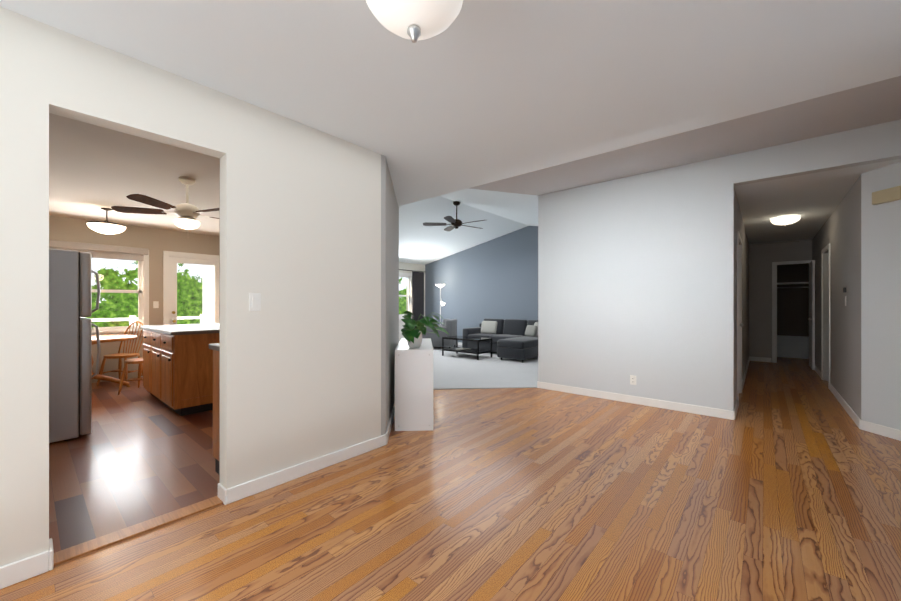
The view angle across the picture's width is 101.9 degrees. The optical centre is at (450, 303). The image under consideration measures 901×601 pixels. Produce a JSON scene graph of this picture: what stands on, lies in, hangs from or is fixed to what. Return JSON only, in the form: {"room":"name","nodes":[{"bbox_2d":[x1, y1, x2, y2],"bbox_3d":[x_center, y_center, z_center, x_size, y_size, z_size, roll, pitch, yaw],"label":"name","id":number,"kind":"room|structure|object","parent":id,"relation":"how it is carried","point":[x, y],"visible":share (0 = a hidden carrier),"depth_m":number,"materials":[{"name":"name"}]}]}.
{"room":"entrance hall","nodes":[
{"label":"entrance hall","id":0,"kind":"room"},
{"bbox_2d":[53,216,212,382],"bbox_3d":[-5.447,-0.485,5.927,0.120,3.450,3.150,0,0,41],"label":"wall","id":1,"kind":"structure","parent":0,"point":[156,242],"depth_m":6.11,"materials":[{"name":"beige paint"}]},
{"bbox_2d":[49,240,213,335],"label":"kitchen window","id":2,"kind":"structure","parent":1,"relation":"in","point":[139,255],"depth_m":5.99,"materials":[{"name":"white wood"}]},
{"bbox_2d":[153,301,158,307],"bbox_3d":[-5.060,0.020,6.274,0.016,0.116,0.072,0,0,41],"label":"light switch","id":3,"kind":"object","parent":1,"relation":"attached to","point":[155,304],"visible":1,"depth_m":6.28,"materials":[{"name":"white plastic"}]},
{"bbox_2d":[163,251,218,324],"bbox_3d":[-4.710,0.160,6.748,0.167,2.160,0.975,0,0,41],"label":"door","id":4,"kind":"structure","parent":1,"relation":"attached to","point":[171,259],"depth_m":6.52,"materials":[{"name":"white"}]},
{"bbox_2d":[49,158,219,482],"bbox_3d":[-1.558,-0.485,2.250,0.008,3.450,2.640,0,0,41],"label":"wall","id":5,"kind":"structure","parent":0,"point":[216,239],"depth_m":2.34,"materials":[{"name":"beige paint"}]},
{"bbox_2d":[0,6,384,566],"bbox_3d":[-1.835,-0.485,1.829,0.120,3.450,3.740,0,0,41],"label":"wall","id":6,"kind":"structure","parent":0,"point":[300,252],"depth_m":2.32,"materials":[{"name":"white paint"}]},
{"bbox_2d":[0,542,53,588],"bbox_3d":[-2.389,1.193,1.082,0.014,0.095,1.644,0,0,41],"label":"baseboard","id":7,"kind":"structure","parent":6,"relation":"attached to","point":[25,569],"depth_m":1.64,"materials":[{"name":"white wood"}]},
{"bbox_2d":[54,496,222,565],"bbox_3d":[-1.686,1.235,2.030,0.115,0.011,0.740,0,0,41],"label":"trim","id":8,"kind":"structure","parent":6,"relation":"attached to","point":[73,552],"depth_m":1.97,"materials":[{"name":"brown wood"}]},
{"bbox_2d":[249,293,260,310],"bbox_3d":[-1.275,-0.010,2.382,0.009,0.116,0.072,0,0,41],"label":"light switch","id":9,"kind":"object","parent":6,"relation":"attached to","point":[254,301],"visible":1,"depth_m":2.38,"materials":[{"name":"white plastic"}]},
{"bbox_2d":[220,403,394,504],"bbox_3d":[-1.042,1.193,3.615,1.272,0.095,2.532,0,0,41],"label":"baseboard","id":10,"kind":"structure","parent":6,"relation":"attached to","point":[238,492],"depth_m":2.60,"materials":[{"name":"white wood"}]},
{"bbox_2d":[49,377,404,552],"bbox_3d":[-3.436,1.243,4.194,5.390,0.014,3.200,0,0,41],"label":"floor","id":11,"kind":"structure","parent":0,"point":[136,455],"depth_m":2.77,"materials":[{"name":"brown wood"}]},
{"bbox_2d":[49,249,100,442],"bbox_3d":[-3.856,0.380,3.352,0.750,1.720,0.876,0,0,41],"label":"refrigerator","id":12,"kind":"object","parent":11,"relation":"on","point":[71,376],"visible":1,"depth_m":3.29,"materials":[{"name":"silver metal"}]},
{"bbox_2d":[92,335,137,386],"bbox_3d":[-5.059,0.858,5.060,1.100,0.765,1.100,0,0,41],"label":"dining table","id":13,"kind":"object","parent":11,"relation":"on","point":[109,338],"visible":0.31,"depth_m":5.16,"materials":[{"name":"brown wood"}]},
{"bbox_2d":[97,321,143,385],"bbox_3d":[-5.089,0.766,5.671,0.585,0.953,0.588,0,0,41],"label":"dining chair","id":14,"kind":"object","parent":11,"relation":"on","point":[120,356],"visible":0.73,"depth_m":5.78,"materials":[{"name":"brown wood"}]},
{"bbox_2d":[118,324,168,394],"bbox_3d":[-4.356,0.766,5.204,0.579,0.953,0.588,0,0,41],"label":"dining chair","id":15,"kind":"object","parent":11,"relation":"on","point":[139,361],"visible":0.25,"depth_m":5.01,"materials":[{"name":"brown wood"}]},
{"bbox_2d":[140,327,218,415],"bbox_3d":[-3.284,0.790,4.726,1.528,0.900,0.894,0,0,41],"label":"kitchen island","id":16,"kind":"object","parent":11,"relation":"on","point":[177,369],"depth_m":4.10,"materials":[{"name":"brown wood"}]},
{"bbox_2d":[144,323,218,334],"bbox_3d":[-3.273,0.320,4.742,1.585,0.040,0.915,0,0,41],"label":"island countertop","id":17,"kind":"structure","parent":16,"relation":"on","point":[209,328],"depth_m":4.31,"materials":[{"name":"white stone"}]},
{"bbox_2d":[209,343,218,473],"bbox_3d":[-1.279,0.720,2.979,0.511,1.040,1.070,0,0,41],"label":"base cabinet","id":18,"kind":"object","parent":11,"relation":"on","point":[214,347],"depth_m":2.67,"materials":[{"name":"brown"}]},
{"bbox_2d":[381,155,398,434],"bbox_3d":[-2.388,-0.485,5.567,5.830,3.450,1.310,0,0,41],"label":"wall","id":19,"kind":"structure","parent":0,"point":[390,271],"depth_m":3.49,"materials":[{"name":"grey paint"}]},
{"bbox_2d":[399,262,424,341],"bbox_3d":[-2.452,-0.485,9.874,0.120,3.450,5.140,0,0,41],"label":"wall","id":20,"kind":"structure","parent":0,"point":[404,266],"depth_m":11.14,"materials":[{"name":"white paint"}]},
{"bbox_2d":[399,272,411,319],"bbox_3d":[-1.748,-0.218,10.654,0.170,1.415,1.770,0,0,41],"label":"living room window","id":21,"kind":"structure","parent":20,"relation":"in","point":[409,277],"depth_m":11.22,"materials":[{"name":"white"}]},
{"bbox_2d":[399,269,425,336],"bbox_3d":[-1.636,0.094,10.636,0.124,2.232,2.564,0,0,41],"label":"curtain","id":22,"kind":"object","parent":20,"relation":"hanging from","point":[417,293],"visible":0.33,"depth_m":11.29,"materials":[{"name":"grey fabric"}]},
{"bbox_2d":[0,357,900,600],"bbox_3d":[0.989,1.270,5.731,10.900,0.060,13.500,0,0,41],"label":"floor","id":23,"kind":"structure","parent":0,"point":[785,485],"depth_m":2.11,"materials":[{"name":"brown wood"}]},
{"bbox_2d":[395,338,432,430],"bbox_3d":[-0.398,0.845,4.134,0.375,0.790,1.161,0,0,-4],"label":"pedestal","id":24,"kind":"object","parent":23,"relation":"on","point":[413,389],"visible":0.94,"depth_m":3.56,"materials":[{"name":"white laminate"}]},
{"bbox_2d":[401,311,448,347],"bbox_3d":[-0.311,0.261,3.755,0.579,0.377,0.573,0,0,41],"label":"pothos plant","id":25,"kind":"object","parent":24,"relation":"on","point":[412,335],"visible":1,"depth_m":3.69,"materials":[{"name":"green plant"}]},
{"bbox_2d":[777,282,808,358],"bbox_3d":[7.945,0.385,7.994,1.500,1.710,0.400,0,0,41],"label":"closet shelf","id":26,"kind":"object","parent":23,"relation":"on","point":[792,346],"depth_m":8.30,"materials":[{"name":"white"}]},
{"bbox_2d":[0,0,900,244],"bbox_3d":[1.071,-1.738,5.595,10.440,0.915,13.240,0,0,41],"label":"ceiling","id":27,"kind":"structure","parent":0,"point":[477,93],"depth_m":2.19,"materials":[{"name":"white paint"}]},
{"bbox_2d":[86,208,126,233],"bbox_3d":[-4.676,-1.121,4.968,0.410,0.348,0.410,0,0,41],"label":"light","id":28,"kind":"object","parent":27,"relation":"hanging from","point":[105,227],"visible":1,"depth_m":4.88,"materials":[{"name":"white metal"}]},
{"bbox_2d":[111,177,218,229],"bbox_3d":[-2.702,-0.980,3.822,1.220,0.630,1.186,0,0,41],"label":"kitchen ceiling fan","id":29,"kind":"object","parent":27,"relation":"hanging from","point":[187,212],"visible":0.96,"depth_m":3.69,"materials":[{"name":"beige wood"}]},
{"bbox_2d":[366,0,462,42],"bbox_3d":[-0.128,-1.107,1.285,0.365,0.376,0.366,0,0,41],"label":"ceiling light","id":30,"kind":"object","parent":27,"relation":"hanging from","point":[413,21],"visible":1,"depth_m":1.26,"materials":[{"name":"white glass"}]},
{"bbox_2d":[771,215,800,225],"bbox_3d":[4.963,-1.216,5.414,0.330,0.128,0.330,0,0,41],"label":"light","id":31,"kind":"object","parent":27,"relation":"attached to","point":[786,220],"visible":1,"depth_m":5.33,"materials":[{"name":"white glass"}]},
{"bbox_2d":[399,188,537,264],"bbox_3d":[0.374,-1.628,7.393,7.640,0.824,5.220,0,0,41],"label":"ceiling","id":32,"kind":"structure","parent":0,"point":[501,213],"depth_m":8.13,"materials":[{"name":"white paint"}]},
{"bbox_2d":[423,201,484,230],"bbox_3d":[0.160,-1.711,7.086,1.239,0.518,1.256,0,0,41],"label":"room ceiling fan","id":33,"kind":"object","parent":32,"relation":"hanging from","point":[456,223],"visible":1,"depth_m":7.05,"materials":[{"name":"brown metal"}]},
{"bbox_2d":[425,226,537,342],"bbox_3d":[2.036,-0.485,9.327,7.640,3.450,0.120,0,0,41],"label":"wall","id":34,"kind":"structure","parent":0,"point":[496,278],"depth_m":10.10,"materials":[{"name":"blue paint"}]},
{"bbox_2d":[433,345,537,389],"bbox_3d":[0.361,1.239,7.378,7.400,0.022,5.020,0,0,41],"label":"floor","id":35,"kind":"structure","parent":0,"point":[455,370],"depth_m":6.60,"materials":[{"name":"white carpet"}]},
{"bbox_2d":[423,319,456,347],"bbox_3d":[-0.293,0.830,10.083,0.820,0.820,0.800,0,0,13],"label":"armchair","id":36,"kind":"object","parent":35,"relation":"on","point":[449,326],"visible":0.62,"depth_m":9.69,"materials":[{"name":"grey fabric"}]},
{"bbox_2d":[436,284,444,324],"bbox_3d":[-0.258,0.340,10.651,0.476,1.800,0.382,0,0,41],"label":"floor lamp","id":37,"kind":"object","parent":35,"relation":"on","point":[440,286],"visible":0.77,"depth_m":10.72,"materials":[{"name":"silver metal"}]},
{"bbox_2d":[442,336,491,359],"bbox_3d":[0.378,1.015,8.471,1.050,0.450,0.550,0,0,41],"label":"coffee table","id":38,"kind":"object","parent":35,"relation":"on","point":[477,351],"visible":0.94,"depth_m":8.32,"materials":[{"name":"black metal"}]},
{"bbox_2d":[462,318,537,362],"bbox_3d":[1.277,0.819,8.766,2.380,0.841,1.620,0,0,41],"label":"sectional sofa","id":39,"kind":"object","parent":35,"relation":"on","point":[515,339],"visible":0.67,"depth_m":8.83,"materials":[{"name":"grey fabric"}]},
{"bbox_2d":[538,119,900,410],"bbox_3d":[3.194,-0.485,3.823,4.910,3.450,0.120,0,0,41],"label":"wall","id":40,"kind":"structure","parent":0,"point":[636,275],"depth_m":4.36,"materials":[{"name":"grey paint"}]},
{"bbox_2d":[630,375,635,384],"bbox_3d":[2.268,0.950,4.534,0.072,0.116,0.008,0,0,41],"label":"outlet","id":41,"kind":"object","parent":40,"relation":"attached to","point":[632,379],"visible":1,"depth_m":4.54,"materials":[{"name":"white plastic"}]},
{"bbox_2d":[537,381,735,419],"bbox_3d":[2.160,1.193,4.643,2.303,0.095,0.044,0,0,41],"label":"baseboard","id":42,"kind":"structure","parent":40,"relation":"attached to","point":[714,412],"depth_m":4.44,"materials":[{"name":"white wood"}]},
{"bbox_2d":[734,188,749,407],"bbox_3d":[4.785,-0.485,6.042,0.120,3.450,5.320,0,0,41],"label":"wall","id":43,"kind":"structure","parent":0,"point":[738,221],"depth_m":5.52,"materials":[{"name":"grey paint"}]},
{"bbox_2d":[734,399,737,413],"bbox_3d":[3.245,1.193,4.148,0.014,0.095,0.620,0,0,41],"label":"baseboard","id":44,"kind":"structure","parent":43,"relation":"attached to","point":[736,405],"depth_m":4.13,"materials":[{"name":"white wood"}]},
{"bbox_2d":[737,231,743,406],"bbox_3d":[3.726,0.185,4.764,0.120,2.110,0.920,0,0,41],"label":"door frame","id":45,"kind":"structure","parent":43,"relation":"attached to","point":[739,247],"depth_m":5.04,"materials":[{"name":"white wood"}]},
{"bbox_2d":[742,356,751,389],"bbox_3d":[5.275,1.192,6.511,0.014,0.095,3.730,0,0,41],"label":"baseboard","id":46,"kind":"structure","parent":43,"relation":"attached to","point":[750,357],"depth_m":6.38,"materials":[{"name":"white wood"}]},
{"bbox_2d":[750,240,809,361],"bbox_3d":[6.900,-0.485,7.653,0.930,3.450,0.120,0,0,41],"label":"wall","id":47,"kind":"structure","parent":0,"point":[762,256],"depth_m":7.76,"materials":[{"name":"grey paint"}]},
{"bbox_2d":[752,357,770,361],"bbox_3d":[6.629,1.192,7.798,0.340,0.095,0.014,0,0,41],"label":"baseboard","id":48,"kind":"structure","parent":47,"relation":"attached to","point":[759,359],"depth_m":7.79,"materials":[{"name":"white wood"}]},
{"bbox_2d":[772,260,814,369],"bbox_3d":[6.750,0.185,7.214,0.586,2.110,0.740,0,0,41],"label":"door frame","id":49,"kind":"structure","parent":47,"relation":"attached to","point":[811,318],"depth_m":7.19,"materials":[{"name":"white wood"}]},
{"bbox_2d":[777,264,808,336],"bbox_3d":[7.987,-0.485,8.301,2.035,3.450,0.120,0,0,41],"label":"wall","id":50,"kind":"structure","parent":0,"point":[792,311],"depth_m":8.34,"materials":[{"name":"black paint"}]},
{"bbox_2d":[810,163,897,428],"bbox_3d":[5.594,-0.485,5.294,0.135,3.450,5.400,0,0,41],"label":"wall","id":51,"kind":"structure","parent":0,"point":[859,232],"depth_m":3.57,"materials":[{"name":"grey paint"}]},
{"bbox_2d":[815,365,820,377],"bbox_3d":[6.656,1.192,6.643,0.014,0.095,1.730,0,0,41],"label":"baseboard","id":52,"kind":"structure","parent":51,"relation":"attached to","point":[817,370],"depth_m":6.34,"materials":[{"name":"white wood"}]},
{"bbox_2d":[821,243,829,388],"bbox_3d":[5.872,0.185,5.556,0.248,2.110,0.920,0,0,41],"label":"door frame","id":53,"kind":"structure","parent":51,"relation":"attached to","point":[825,316],"depth_m":5.84,"materials":[{"name":"white wood"}]},
{"bbox_2d":[829,383,900,440],"bbox_3d":[4.781,1.193,4.149,0.422,0.095,2.617,0,0,41],"label":"baseboard","id":54,"kind":"structure","parent":51,"relation":"attached to","point":[878,429],"depth_m":3.55,"materials":[{"name":"white wood"}]},
{"bbox_2d":[872,186,900,204],"bbox_3d":[4.045,-1.000,3.380,0.045,0.120,0.210,0,0,-4],"label":"door chime","id":55,"kind":"object","parent":51,"relation":"attached to","point":[887,195],"visible":0.98,"depth_m":3.37,"materials":[{"name":"beige plastic"}]},
{"bbox_2d":[898,162,900,429],"bbox_3d":[4.201,-0.485,3.281,0.375,3.450,0.530,0,0,41],"label":"wall","id":56,"kind":"structure","parent":0,"point":[899,164],"depth_m":3.31,"materials":[{"name":"grey paint"}]},
{"label":"outside","id":57,"kind":"structure","parent":0,"visible":0},
{"bbox_2d":[84,258,405,326],"bbox_3d":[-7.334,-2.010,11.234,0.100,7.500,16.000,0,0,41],"label":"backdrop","id":58,"kind":"structure","parent":57,"point":[187,287],"depth_m":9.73,"materials":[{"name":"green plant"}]},
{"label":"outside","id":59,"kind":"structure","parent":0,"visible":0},
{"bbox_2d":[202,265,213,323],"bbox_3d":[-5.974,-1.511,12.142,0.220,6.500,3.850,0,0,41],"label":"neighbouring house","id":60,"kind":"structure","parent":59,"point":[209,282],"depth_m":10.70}
]}

